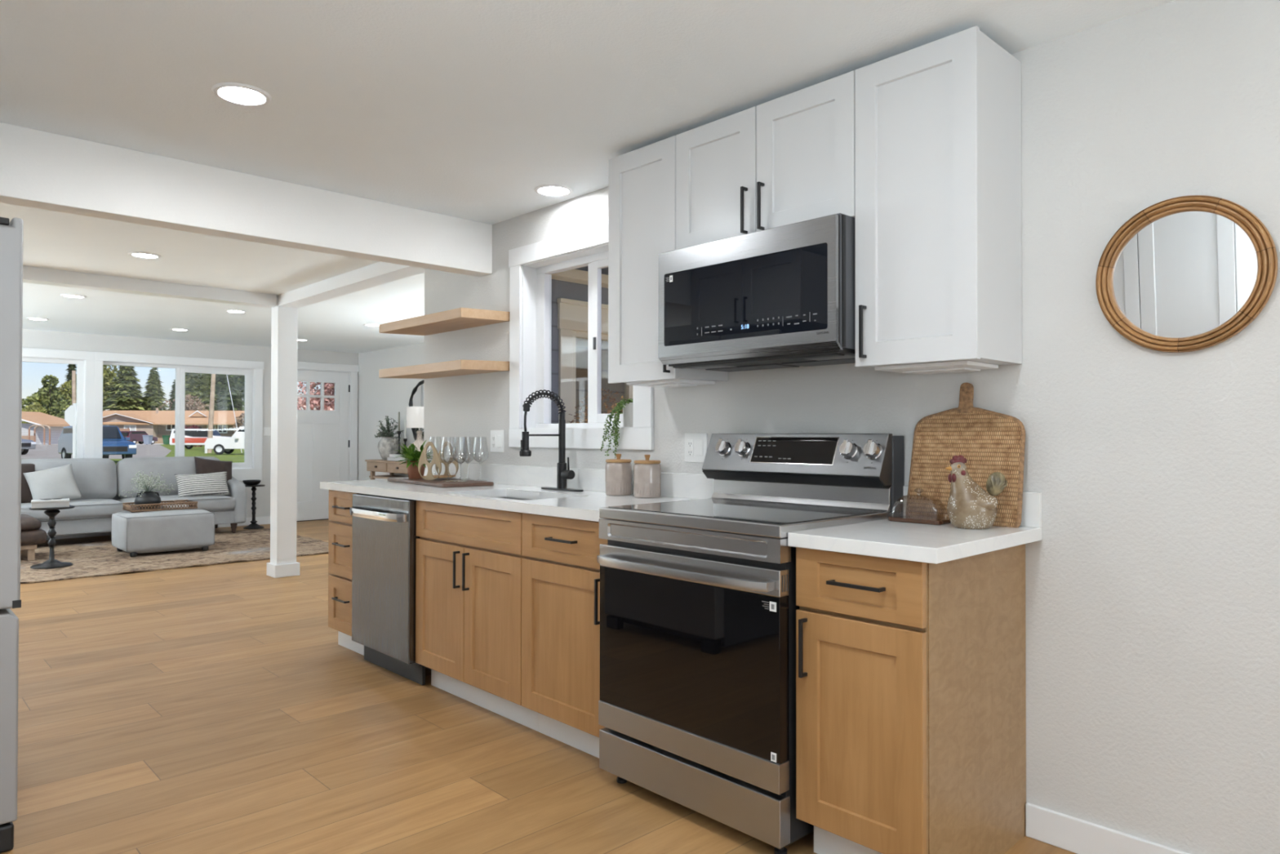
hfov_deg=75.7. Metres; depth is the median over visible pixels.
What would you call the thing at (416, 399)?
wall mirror
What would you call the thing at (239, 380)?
conifer
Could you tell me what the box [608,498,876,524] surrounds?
cooktop
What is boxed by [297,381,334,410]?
blossom tree
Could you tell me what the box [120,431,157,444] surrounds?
car
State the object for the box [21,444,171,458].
street
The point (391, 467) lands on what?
console table
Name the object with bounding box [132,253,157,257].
diffuser
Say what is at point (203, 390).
conifer
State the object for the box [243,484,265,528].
pedestal table
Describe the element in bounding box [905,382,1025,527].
board
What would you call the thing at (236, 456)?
lawn
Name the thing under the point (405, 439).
candlestick
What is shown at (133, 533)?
ottoman
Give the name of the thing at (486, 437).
bowl
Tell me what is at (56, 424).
house
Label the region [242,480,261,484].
bowl
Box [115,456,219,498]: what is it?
cushion
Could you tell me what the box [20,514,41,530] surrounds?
cushion
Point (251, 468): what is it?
window
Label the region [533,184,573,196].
recessed light
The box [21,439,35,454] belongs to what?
car
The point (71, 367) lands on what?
conifer
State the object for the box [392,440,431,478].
potted fern
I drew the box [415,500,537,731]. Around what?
base cabinet
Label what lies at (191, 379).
conifer
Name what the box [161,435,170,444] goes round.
wheelie bin
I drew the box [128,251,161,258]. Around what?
recessed light
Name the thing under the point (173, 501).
chain
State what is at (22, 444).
grille
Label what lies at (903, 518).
butter dish
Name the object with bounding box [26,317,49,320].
recessed light
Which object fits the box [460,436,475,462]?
bowl
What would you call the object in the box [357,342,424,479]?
wall
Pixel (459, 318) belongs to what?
floating shelf
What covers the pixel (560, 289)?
wall
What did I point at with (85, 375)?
window
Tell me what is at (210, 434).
utility pole
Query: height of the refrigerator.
1.803 m
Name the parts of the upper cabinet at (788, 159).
door, handle, handle, door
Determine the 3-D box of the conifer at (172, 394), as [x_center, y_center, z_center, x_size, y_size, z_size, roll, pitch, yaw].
[-73.192,-2.618,130.076,5.064,10.096,5.125,0,-1,0]
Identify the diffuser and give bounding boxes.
[64,295,82,297]
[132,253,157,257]
[218,87,264,103]
[538,186,568,195]
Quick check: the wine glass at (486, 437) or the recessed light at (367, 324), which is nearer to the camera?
the wine glass at (486, 437)
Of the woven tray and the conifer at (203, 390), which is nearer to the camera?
the woven tray
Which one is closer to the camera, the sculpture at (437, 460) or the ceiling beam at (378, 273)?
the sculpture at (437, 460)
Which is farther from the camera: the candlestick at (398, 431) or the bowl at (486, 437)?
the candlestick at (398, 431)
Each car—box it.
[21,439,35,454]
[57,425,136,458]
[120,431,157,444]
[168,428,231,448]
[204,426,244,454]
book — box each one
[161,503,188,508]
[386,457,407,461]
[389,453,403,457]
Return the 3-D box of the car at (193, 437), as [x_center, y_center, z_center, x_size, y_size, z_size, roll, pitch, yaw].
[-37.596,1.041,70.994,4.950,1.750,2.300,0,-1,-6]
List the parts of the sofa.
frame, leg, arm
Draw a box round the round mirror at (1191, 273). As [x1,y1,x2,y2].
[1095,195,1277,352]
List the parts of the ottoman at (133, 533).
leg, leg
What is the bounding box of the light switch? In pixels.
[263,426,271,435]
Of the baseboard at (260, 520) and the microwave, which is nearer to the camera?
the microwave
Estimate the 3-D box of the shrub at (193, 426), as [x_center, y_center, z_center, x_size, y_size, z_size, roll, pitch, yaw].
[-46.427,0.993,85.995,3.053,2.580,3.402,0,-1,0]
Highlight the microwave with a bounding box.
[657,213,855,372]
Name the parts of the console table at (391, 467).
leg, drawer, rail, drawer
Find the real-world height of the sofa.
0.901 m
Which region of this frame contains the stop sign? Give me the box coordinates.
[64,403,76,457]
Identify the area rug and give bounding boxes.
[20,528,328,583]
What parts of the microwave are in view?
door glass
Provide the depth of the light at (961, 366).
2.46 m
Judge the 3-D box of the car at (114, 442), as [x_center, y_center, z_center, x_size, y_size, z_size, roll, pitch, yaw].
[-25.747,0.779,38.991,4.550,1.720,2.200,0,-1,38]
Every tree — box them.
[21,400,48,423]
[22,374,76,418]
[57,380,76,400]
[70,364,118,410]
[159,394,209,410]
[232,413,244,434]
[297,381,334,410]
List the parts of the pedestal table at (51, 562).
stem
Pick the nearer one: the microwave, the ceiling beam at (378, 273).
the microwave
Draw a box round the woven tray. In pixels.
[122,499,197,511]
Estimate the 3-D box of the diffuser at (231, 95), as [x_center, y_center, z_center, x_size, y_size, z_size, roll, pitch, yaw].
[-1.350,-1.128,2.791,0.143,0.005,0.143,1,-1,-44]
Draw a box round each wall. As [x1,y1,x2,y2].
[22,328,358,517]
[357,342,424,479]
[423,0,1279,853]
[551,266,608,423]
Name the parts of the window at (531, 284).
frame, sash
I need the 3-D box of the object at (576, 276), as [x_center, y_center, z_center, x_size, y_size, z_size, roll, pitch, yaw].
[0.122,-1.018,6.124,3.240,0.064,0.127,1,-1,-44]
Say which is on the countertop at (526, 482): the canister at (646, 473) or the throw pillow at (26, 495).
the canister at (646, 473)
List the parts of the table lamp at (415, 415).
lamp shade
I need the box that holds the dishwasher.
[349,493,425,684]
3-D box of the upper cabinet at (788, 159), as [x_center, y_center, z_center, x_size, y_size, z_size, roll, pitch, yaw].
[0.496,-0.870,2.901,0.338,0.449,0.760,1,-1,-44]
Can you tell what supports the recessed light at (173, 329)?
in the ceiling
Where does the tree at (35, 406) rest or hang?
on the lawn
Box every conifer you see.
[63,364,76,389]
[102,365,148,410]
[141,367,168,410]
[166,379,175,410]
[185,372,201,403]
[189,373,218,410]
[208,373,227,405]
[213,376,244,410]
[217,374,244,410]
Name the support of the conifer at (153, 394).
on the lawn
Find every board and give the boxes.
[387,476,493,487]
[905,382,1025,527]
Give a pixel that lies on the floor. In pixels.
(216, 708)
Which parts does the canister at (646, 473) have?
lid, knob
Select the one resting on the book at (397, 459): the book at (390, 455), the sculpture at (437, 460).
the book at (390, 455)
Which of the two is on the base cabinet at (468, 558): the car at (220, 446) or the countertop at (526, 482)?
the countertop at (526, 482)
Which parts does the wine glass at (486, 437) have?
stem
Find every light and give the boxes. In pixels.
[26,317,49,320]
[60,293,86,298]
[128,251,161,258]
[170,328,189,330]
[211,82,271,106]
[225,309,246,313]
[297,338,308,341]
[363,323,379,326]
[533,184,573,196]
[626,378,715,387]
[874,360,998,374]
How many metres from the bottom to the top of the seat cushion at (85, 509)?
0.202 m
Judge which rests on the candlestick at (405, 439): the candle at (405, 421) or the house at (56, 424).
the candle at (405, 421)
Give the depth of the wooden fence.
108.00 m
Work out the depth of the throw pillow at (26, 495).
8.61 m
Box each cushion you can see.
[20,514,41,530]
[21,457,116,499]
[21,498,126,521]
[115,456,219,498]
[117,494,235,511]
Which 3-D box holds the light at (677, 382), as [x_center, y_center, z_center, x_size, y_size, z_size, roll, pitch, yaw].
[0.123,-0.174,3.337,0.210,0.018,0.300,1,-1,-44]
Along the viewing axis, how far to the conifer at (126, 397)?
130.91 m
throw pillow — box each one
[21,463,35,502]
[22,463,83,499]
[174,471,230,497]
[194,456,232,495]
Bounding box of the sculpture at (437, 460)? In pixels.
[417,441,458,479]
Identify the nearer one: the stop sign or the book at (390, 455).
the book at (390, 455)
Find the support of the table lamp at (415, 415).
on the console table at (391, 467)
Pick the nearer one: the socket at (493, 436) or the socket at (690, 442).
the socket at (690, 442)
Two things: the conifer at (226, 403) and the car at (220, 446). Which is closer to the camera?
the car at (220, 446)
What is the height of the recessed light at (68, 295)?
0.012 m
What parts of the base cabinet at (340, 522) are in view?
drawer, drawer, handle, handle, handle, drawer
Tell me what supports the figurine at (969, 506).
on the countertop at (908, 541)
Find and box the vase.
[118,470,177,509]
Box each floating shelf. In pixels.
[378,307,509,335]
[378,359,509,378]
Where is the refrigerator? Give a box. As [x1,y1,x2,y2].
[0,217,22,853]
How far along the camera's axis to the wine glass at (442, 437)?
4.28 m
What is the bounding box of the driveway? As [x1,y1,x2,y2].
[135,443,163,444]
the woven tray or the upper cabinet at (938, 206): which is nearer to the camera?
the upper cabinet at (938, 206)
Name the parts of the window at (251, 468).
sash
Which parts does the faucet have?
support arm, post, plate, lever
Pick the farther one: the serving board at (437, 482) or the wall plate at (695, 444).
the serving board at (437, 482)
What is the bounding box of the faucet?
[519,389,583,491]
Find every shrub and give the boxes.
[184,424,204,446]
[567,388,625,422]
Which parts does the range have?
door handle, oven door, door glass, drawer, knob, knob, cooktop frame, control panel, knob, knob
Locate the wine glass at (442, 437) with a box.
[440,436,456,481]
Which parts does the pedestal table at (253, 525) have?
stem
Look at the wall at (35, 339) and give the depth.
10.38 m
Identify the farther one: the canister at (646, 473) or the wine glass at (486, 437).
the wine glass at (486, 437)
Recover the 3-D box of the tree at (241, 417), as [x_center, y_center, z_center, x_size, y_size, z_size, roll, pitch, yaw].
[-47.001,0.231,98.102,3.080,3.880,2.146,0,-1,0]
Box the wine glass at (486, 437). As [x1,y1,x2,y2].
[472,436,488,480]
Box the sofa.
[21,456,246,536]
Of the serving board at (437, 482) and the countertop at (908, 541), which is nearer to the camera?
the countertop at (908, 541)
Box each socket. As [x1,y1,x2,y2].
[492,435,495,447]
[687,439,693,455]
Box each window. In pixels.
[22,347,94,457]
[93,351,263,480]
[508,222,653,449]
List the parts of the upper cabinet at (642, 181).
door, handle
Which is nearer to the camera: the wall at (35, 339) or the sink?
the sink
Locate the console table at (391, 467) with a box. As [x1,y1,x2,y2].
[364,459,408,479]
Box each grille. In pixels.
[21,443,31,446]
[102,446,127,451]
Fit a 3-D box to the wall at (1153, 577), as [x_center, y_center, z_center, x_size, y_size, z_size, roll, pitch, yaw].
[2.233,0.032,1.418,0.140,2.338,10.173,1,-1,-44]
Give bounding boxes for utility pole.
[71,370,76,404]
[207,373,242,453]
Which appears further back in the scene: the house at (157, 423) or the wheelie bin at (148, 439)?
the house at (157, 423)
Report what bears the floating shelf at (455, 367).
attached to the wall at (1153, 577)
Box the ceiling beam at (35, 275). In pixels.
[22,266,276,307]
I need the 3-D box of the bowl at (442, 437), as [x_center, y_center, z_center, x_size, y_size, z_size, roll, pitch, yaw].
[-1.000,0.122,4.295,0.085,0.140,0.085,1,-1,-44]
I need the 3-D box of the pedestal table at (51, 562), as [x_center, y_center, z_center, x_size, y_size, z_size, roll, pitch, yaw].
[-5.205,0.970,7.284,0.330,0.528,0.330,1,-1,-44]
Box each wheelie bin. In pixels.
[142,435,153,444]
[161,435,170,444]
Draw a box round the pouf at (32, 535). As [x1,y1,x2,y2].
[20,514,46,560]
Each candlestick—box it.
[395,411,401,453]
[403,419,407,454]
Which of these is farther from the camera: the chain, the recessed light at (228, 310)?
the chain
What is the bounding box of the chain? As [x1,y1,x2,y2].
[166,500,186,504]
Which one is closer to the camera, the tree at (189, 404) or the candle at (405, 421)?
the candle at (405, 421)
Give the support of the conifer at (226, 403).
on the lawn
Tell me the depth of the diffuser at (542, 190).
3.88 m
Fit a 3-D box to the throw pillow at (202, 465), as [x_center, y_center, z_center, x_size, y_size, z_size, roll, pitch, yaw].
[-5.114,0.599,9.889,0.229,0.497,0.512,0,-1,40]
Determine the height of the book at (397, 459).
0.044 m
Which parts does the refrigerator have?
freezer drawer, door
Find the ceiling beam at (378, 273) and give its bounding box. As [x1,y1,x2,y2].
[277,262,424,308]
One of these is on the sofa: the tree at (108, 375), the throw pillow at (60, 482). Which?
the throw pillow at (60, 482)
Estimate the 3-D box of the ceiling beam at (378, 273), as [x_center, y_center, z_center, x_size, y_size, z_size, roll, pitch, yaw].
[-1.893,-1.056,5.777,0.165,0.093,3.060,1,-1,-44]
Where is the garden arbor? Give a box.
[28,424,50,444]
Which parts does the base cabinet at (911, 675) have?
handle, handle, drawer, door, panel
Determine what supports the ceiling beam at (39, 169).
attached to the ceiling
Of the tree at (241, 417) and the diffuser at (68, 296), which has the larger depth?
the tree at (241, 417)
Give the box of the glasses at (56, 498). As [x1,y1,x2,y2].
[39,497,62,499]
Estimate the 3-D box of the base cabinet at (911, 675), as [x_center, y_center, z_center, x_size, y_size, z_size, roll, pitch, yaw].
[0.778,0.769,2.356,0.658,0.878,0.380,1,-1,-44]
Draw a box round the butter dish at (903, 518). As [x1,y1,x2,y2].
[888,489,951,524]
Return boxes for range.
[596,433,904,853]
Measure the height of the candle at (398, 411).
0.248 m
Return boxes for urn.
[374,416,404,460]
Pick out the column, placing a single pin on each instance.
(284, 320)
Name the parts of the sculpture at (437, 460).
plate, plate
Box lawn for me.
[21,444,244,464]
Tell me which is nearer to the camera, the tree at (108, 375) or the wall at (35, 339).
the wall at (35, 339)
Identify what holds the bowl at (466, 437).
on the wine glass at (461, 480)
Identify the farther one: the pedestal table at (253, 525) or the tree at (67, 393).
the tree at (67, 393)
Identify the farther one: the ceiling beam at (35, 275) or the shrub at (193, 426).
the shrub at (193, 426)
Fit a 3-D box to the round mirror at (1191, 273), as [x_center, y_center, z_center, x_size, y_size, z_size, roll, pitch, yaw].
[1.410,-0.398,2.148,0.045,0.404,0.404,1,-1,-44]
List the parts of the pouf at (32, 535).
leg, rail, leg, seat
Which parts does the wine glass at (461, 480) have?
stem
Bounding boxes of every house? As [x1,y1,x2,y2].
[21,411,70,444]
[102,408,244,443]
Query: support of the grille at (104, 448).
attached to the car at (114, 442)
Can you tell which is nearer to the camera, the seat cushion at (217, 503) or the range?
the range
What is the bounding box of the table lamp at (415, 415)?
[406,406,423,451]
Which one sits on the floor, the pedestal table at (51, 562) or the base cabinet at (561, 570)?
the base cabinet at (561, 570)
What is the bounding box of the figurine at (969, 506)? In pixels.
[945,454,1007,529]
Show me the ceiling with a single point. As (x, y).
(460, 108)
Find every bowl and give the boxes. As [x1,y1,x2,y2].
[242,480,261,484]
[440,436,456,463]
[452,437,468,463]
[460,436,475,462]
[472,436,488,462]
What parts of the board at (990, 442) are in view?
handle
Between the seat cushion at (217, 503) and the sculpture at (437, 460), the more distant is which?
the seat cushion at (217, 503)
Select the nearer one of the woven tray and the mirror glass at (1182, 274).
the mirror glass at (1182, 274)
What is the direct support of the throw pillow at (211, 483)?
on the sofa
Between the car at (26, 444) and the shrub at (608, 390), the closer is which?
the shrub at (608, 390)
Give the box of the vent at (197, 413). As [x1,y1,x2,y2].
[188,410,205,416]
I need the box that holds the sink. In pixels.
[496,496,533,500]
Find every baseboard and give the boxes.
[46,515,270,539]
[1025,802,1190,853]
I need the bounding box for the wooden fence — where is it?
[119,427,129,431]
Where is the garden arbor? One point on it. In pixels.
(35, 425)
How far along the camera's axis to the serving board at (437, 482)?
4.25 m
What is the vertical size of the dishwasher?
0.872 m
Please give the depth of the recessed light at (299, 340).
10.06 m
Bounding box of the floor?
[0,519,1076,853]
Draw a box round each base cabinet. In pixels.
[328,489,364,655]
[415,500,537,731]
[521,512,607,757]
[795,543,1026,853]
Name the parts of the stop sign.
sign plate, post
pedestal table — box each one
[28,505,75,568]
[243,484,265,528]
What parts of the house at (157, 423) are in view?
pane, pane, pane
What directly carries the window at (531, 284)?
in the wall at (1153, 577)
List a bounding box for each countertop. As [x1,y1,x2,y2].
[320,462,713,521]
[787,485,1042,564]
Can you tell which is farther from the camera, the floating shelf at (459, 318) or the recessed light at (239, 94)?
the floating shelf at (459, 318)
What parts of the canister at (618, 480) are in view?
knob, lid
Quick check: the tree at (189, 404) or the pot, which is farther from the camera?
the tree at (189, 404)
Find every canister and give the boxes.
[604,453,631,495]
[633,454,661,497]
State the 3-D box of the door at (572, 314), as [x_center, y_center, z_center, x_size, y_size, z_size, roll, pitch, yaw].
[-0.266,0.217,5.851,0.840,2.164,0.105,1,-1,-44]
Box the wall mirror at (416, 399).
[408,379,424,440]
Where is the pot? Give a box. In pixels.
[405,460,425,478]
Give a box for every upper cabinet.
[608,135,728,387]
[675,70,854,249]
[854,26,1022,374]
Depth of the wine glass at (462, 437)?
4.41 m
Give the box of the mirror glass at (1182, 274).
[1111,210,1257,337]
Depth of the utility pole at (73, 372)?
69.92 m
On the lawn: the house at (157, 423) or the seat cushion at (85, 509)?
the house at (157, 423)
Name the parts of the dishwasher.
handle, kick plate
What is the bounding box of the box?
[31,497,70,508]
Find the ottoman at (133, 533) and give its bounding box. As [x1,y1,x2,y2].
[111,508,214,557]
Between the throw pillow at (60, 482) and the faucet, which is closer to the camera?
the faucet
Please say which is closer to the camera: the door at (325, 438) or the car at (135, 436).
the door at (325, 438)
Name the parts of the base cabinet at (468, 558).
door, handle, handle, drawer, rail, door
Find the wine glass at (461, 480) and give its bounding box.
[452,437,468,481]
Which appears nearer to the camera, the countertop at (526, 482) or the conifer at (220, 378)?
the countertop at (526, 482)
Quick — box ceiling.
[0,0,1175,353]
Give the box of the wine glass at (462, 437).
[460,436,475,479]
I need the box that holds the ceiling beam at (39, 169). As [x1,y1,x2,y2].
[0,122,492,276]
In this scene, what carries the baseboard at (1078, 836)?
attached to the wall at (1153, 577)
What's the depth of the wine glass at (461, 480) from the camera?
4.28 m
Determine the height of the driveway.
0.130 m
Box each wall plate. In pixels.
[490,430,504,452]
[684,433,707,462]
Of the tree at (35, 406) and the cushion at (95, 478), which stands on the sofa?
the cushion at (95, 478)
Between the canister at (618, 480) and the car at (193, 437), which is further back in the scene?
the car at (193, 437)
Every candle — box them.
[398,411,399,431]
[404,419,406,438]
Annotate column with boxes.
[266,297,299,577]
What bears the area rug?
on the floor
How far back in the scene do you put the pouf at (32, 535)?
7.60 m
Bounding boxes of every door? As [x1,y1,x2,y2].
[296,361,359,521]
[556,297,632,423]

